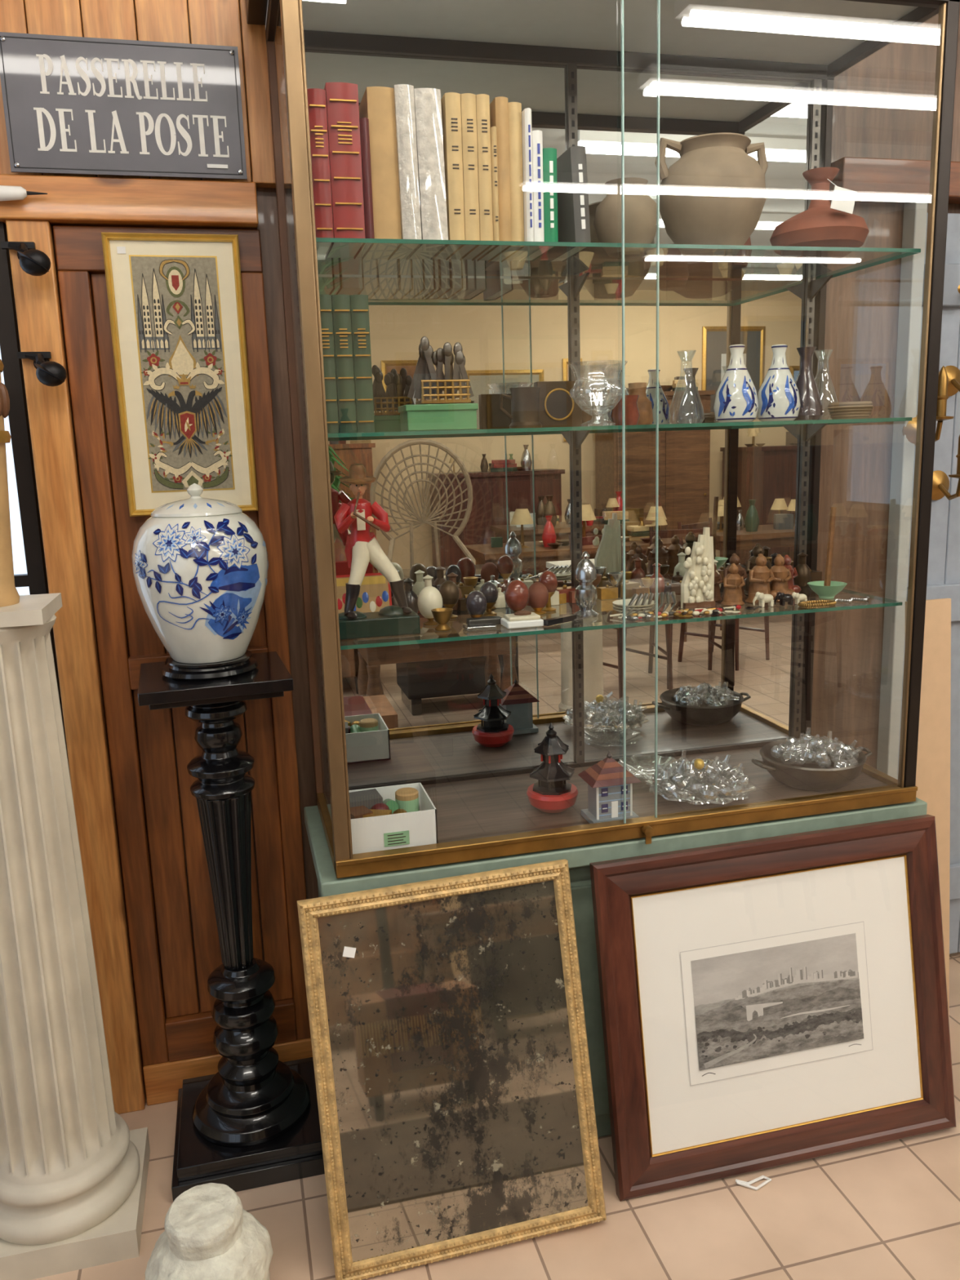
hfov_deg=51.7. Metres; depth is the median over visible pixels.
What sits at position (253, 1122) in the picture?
pedestal
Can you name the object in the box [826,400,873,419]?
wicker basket
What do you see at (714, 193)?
clay piece
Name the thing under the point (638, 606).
rack
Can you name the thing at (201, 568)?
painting
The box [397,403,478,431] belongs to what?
tin box
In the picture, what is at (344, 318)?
books
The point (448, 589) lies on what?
egg
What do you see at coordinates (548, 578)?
egg
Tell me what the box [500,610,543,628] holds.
trinket box
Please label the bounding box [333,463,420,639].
figurine
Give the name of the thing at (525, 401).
pewter tankard
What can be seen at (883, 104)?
wall
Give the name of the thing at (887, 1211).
floor
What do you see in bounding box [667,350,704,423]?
glass decanter
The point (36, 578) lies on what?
bars
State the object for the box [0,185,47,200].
handled bradawl
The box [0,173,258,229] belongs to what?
trim
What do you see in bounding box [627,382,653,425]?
vase
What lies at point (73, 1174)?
column
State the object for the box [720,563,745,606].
figurine
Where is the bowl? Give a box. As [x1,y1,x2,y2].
[807,506,847,599]
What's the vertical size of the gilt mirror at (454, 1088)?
0.698 m
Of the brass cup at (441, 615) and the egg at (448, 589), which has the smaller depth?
the brass cup at (441, 615)
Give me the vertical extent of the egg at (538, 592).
0.068 m
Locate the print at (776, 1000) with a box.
[690,933,863,1071]
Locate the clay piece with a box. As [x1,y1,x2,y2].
[654,132,768,261]
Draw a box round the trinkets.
[609,604,761,621]
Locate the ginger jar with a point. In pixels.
(200, 566)
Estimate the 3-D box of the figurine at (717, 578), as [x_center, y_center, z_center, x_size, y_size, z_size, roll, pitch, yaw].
[0.515,-0.131,2.209,0.050,0.088,0.050,-5,11,-14]
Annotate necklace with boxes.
[797,596,869,607]
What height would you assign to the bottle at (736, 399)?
0.152 m
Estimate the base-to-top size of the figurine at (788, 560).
0.093 m
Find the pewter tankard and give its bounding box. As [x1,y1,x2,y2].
[499,386,542,428]
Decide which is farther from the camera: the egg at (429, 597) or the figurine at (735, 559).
the figurine at (735, 559)
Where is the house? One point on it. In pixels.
(604, 780)
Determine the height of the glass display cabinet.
2.395 m
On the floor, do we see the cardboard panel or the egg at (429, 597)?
the cardboard panel
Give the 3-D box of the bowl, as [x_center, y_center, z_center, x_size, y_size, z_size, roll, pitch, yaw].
[0.768,-0.192,2.189,0.084,0.200,0.084,-5,11,-14]
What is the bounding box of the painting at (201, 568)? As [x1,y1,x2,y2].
[133,502,268,639]
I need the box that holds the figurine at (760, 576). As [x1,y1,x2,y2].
[745,553,774,604]
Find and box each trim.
[0,0,275,188]
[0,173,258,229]
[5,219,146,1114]
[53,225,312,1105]
[829,156,959,779]
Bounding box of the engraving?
[589,814,955,1201]
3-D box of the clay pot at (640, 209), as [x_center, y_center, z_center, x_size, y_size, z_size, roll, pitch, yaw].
[0.287,-0.825,1.944,0.128,0.132,0.128,-5,11,-14]
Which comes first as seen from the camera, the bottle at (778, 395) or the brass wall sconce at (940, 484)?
the bottle at (778, 395)
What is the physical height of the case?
0.014 m
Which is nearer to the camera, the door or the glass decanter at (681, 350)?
the glass decanter at (681, 350)
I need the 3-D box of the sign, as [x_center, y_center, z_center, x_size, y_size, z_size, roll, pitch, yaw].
[-0.690,-1.033,1.936,0.440,0.243,0.040,-5,11,-14]
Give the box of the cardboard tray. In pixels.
[348,782,438,853]
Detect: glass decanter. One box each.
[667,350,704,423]
[794,346,822,420]
[814,349,838,402]
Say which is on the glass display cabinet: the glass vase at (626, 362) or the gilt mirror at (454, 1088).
the glass vase at (626, 362)
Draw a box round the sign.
[0,31,247,179]
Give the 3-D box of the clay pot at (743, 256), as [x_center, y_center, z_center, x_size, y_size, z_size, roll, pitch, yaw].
[0.544,-0.854,2.131,0.080,0.100,0.080,-5,11,-14]
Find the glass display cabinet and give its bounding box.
[245,0,959,1137]
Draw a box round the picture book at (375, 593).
[336,573,391,613]
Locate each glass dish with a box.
[617,758,688,781]
[647,775,756,804]
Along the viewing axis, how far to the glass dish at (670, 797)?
2.14 m
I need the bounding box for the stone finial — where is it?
[145,1182,273,1279]
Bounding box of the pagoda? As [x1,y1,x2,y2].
[526,722,577,813]
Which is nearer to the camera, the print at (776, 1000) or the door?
the print at (776, 1000)
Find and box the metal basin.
[751,738,872,791]
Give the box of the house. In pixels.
[577,750,641,823]
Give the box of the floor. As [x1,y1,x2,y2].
[32,951,959,1279]
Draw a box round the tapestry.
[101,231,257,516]
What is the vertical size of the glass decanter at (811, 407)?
0.150 m
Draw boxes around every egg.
[417,586,442,625]
[439,580,459,618]
[465,590,486,617]
[480,582,497,616]
[504,579,529,612]
[528,582,548,614]
[538,570,557,611]
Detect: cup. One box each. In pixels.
[431,608,453,631]
[610,395,639,425]
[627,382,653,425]
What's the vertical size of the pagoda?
0.194 m
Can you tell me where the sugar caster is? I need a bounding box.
[573,551,598,617]
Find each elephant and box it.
[752,591,773,607]
[773,591,793,605]
[791,591,807,604]
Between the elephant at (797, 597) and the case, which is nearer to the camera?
the case
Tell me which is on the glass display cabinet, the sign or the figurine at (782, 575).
the figurine at (782, 575)
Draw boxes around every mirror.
[297,858,606,1279]
[304,48,823,787]
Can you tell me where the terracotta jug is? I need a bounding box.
[769,167,869,259]
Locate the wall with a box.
[134,0,959,1008]
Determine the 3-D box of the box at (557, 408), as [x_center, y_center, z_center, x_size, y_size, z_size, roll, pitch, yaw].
[0.160,-0.479,2.019,0.095,0.092,0.029,-5,11,-14]
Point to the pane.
(20, 566)
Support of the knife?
on the glass display cabinet
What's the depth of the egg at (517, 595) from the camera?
2.05 m
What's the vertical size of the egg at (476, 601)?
0.064 m
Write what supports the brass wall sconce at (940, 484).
attached to the door
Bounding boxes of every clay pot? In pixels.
[593,177,656,257]
[715,236,751,265]
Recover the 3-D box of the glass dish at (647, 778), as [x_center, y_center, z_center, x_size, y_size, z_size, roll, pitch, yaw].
[0.401,0.309,2.336,0.178,0.027,0.178,-5,11,-14]
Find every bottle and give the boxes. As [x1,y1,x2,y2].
[713,344,759,422]
[756,344,800,421]
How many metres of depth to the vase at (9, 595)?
1.72 m
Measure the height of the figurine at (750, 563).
0.118 m
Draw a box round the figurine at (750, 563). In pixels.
[744,543,771,596]
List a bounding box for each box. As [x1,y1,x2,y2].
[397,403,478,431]
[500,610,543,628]
[533,380,582,427]
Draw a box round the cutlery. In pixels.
[407,336,474,404]
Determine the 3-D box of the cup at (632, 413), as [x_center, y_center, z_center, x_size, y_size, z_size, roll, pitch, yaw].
[0.298,-0.470,2.036,0.060,0.060,0.060,-5,11,-14]
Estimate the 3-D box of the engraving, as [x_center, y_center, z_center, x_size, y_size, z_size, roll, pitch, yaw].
[0.628,0.753,2.071,0.785,0.688,0.141,-4,11,-12]
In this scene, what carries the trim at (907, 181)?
attached to the wall
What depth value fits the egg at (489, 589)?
2.10 m
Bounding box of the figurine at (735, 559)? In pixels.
[720,553,747,599]
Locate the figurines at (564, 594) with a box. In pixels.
[391,552,822,613]
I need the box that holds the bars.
[0,221,71,781]
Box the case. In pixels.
[462,616,501,631]
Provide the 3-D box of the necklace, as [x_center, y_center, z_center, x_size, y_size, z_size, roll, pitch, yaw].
[0.765,-0.082,2.125,0.184,0.008,0.047,-5,11,-14]
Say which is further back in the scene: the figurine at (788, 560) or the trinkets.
the figurine at (788, 560)
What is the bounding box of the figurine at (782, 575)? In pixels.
[769,554,795,602]
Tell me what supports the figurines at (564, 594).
on the glass display cabinet
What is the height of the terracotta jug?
0.170 m
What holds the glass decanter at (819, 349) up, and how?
on the glass display cabinet
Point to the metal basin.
(809, 775)
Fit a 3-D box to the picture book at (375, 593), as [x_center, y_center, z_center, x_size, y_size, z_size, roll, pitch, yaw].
[-0.257,-0.088,2.088,0.140,0.101,0.027,-5,11,-14]
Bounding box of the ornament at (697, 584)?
[678,527,715,608]
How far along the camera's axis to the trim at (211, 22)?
1.95 m
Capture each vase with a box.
[0,359,19,607]
[567,360,627,426]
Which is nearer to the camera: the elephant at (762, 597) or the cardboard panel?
the elephant at (762, 597)
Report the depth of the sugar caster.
2.05 m
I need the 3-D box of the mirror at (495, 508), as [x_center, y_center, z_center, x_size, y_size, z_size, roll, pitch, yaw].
[0.214,-0.470,2.277,1.250,1.592,0.001,-5,11,-14]
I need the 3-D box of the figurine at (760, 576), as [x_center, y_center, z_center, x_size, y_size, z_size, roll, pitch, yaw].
[0.610,-0.134,2.158,0.062,0.108,0.063,-5,11,-14]
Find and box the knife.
[543,613,590,626]
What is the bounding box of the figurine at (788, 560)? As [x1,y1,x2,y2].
[783,554,801,593]
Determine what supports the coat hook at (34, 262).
attached to the wall
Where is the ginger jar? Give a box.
[131,483,268,681]
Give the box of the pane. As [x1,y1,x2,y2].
[0,349,30,595]
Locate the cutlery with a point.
(424, 388)
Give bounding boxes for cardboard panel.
[905,598,951,1020]
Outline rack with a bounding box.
[612,591,676,616]
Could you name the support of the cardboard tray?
on the glass display cabinet
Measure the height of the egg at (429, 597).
0.078 m
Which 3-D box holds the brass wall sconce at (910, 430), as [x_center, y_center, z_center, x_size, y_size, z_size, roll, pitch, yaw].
[1.110,-0.572,2.433,0.076,0.188,0.155,-3,11,-8]
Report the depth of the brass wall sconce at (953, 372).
2.50 m
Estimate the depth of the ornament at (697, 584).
2.12 m
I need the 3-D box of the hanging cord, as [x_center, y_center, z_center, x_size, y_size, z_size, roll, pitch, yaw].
[0.561,1.107,2.024,0.074,0.008,0.035,-5,11,-14]
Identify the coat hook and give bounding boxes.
[0,241,50,275]
[17,351,66,386]
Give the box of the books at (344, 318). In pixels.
[319,294,374,433]
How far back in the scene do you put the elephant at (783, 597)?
2.12 m
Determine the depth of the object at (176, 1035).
2.22 m
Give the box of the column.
[0,592,150,1279]
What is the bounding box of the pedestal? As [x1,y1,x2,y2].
[137,651,324,1201]
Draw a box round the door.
[897,213,959,954]
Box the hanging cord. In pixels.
[735,1175,771,1190]
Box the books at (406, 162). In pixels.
[306,82,591,262]
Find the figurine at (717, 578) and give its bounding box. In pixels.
[713,564,723,602]
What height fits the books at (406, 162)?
0.262 m
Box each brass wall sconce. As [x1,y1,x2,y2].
[902,365,954,445]
[931,435,959,500]
[938,365,959,396]

